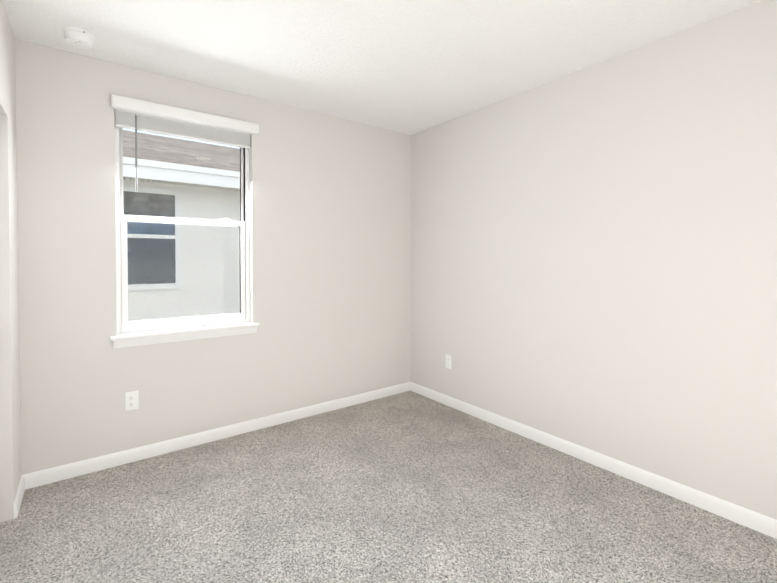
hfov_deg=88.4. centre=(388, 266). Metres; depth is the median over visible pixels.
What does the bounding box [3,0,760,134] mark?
ceiling
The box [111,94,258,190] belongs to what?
window blind
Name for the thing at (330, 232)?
wall
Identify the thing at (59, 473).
baseboard
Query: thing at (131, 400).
outlet
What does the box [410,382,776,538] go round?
baseboard
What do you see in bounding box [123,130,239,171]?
neighbor roof
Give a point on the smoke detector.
(78, 38)
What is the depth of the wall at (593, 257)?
2.30 m
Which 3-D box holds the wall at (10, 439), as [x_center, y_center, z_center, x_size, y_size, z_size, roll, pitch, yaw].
[-1.004,0.023,0.723,0.140,2.440,3.500,-1,1,-37]
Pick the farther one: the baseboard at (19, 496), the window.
the window
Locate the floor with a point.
(409, 487)
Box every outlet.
[125,390,138,410]
[445,354,451,368]
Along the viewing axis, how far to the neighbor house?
5.41 m
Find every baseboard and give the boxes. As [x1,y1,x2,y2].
[14,476,24,518]
[22,382,410,489]
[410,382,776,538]
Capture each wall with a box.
[0,0,21,522]
[15,39,410,474]
[410,0,776,519]
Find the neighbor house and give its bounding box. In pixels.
[121,157,240,333]
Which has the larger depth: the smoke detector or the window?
the window
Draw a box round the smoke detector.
[61,27,94,48]
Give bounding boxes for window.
[110,108,259,348]
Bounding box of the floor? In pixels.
[0,391,776,582]
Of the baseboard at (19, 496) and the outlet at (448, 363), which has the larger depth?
the outlet at (448, 363)

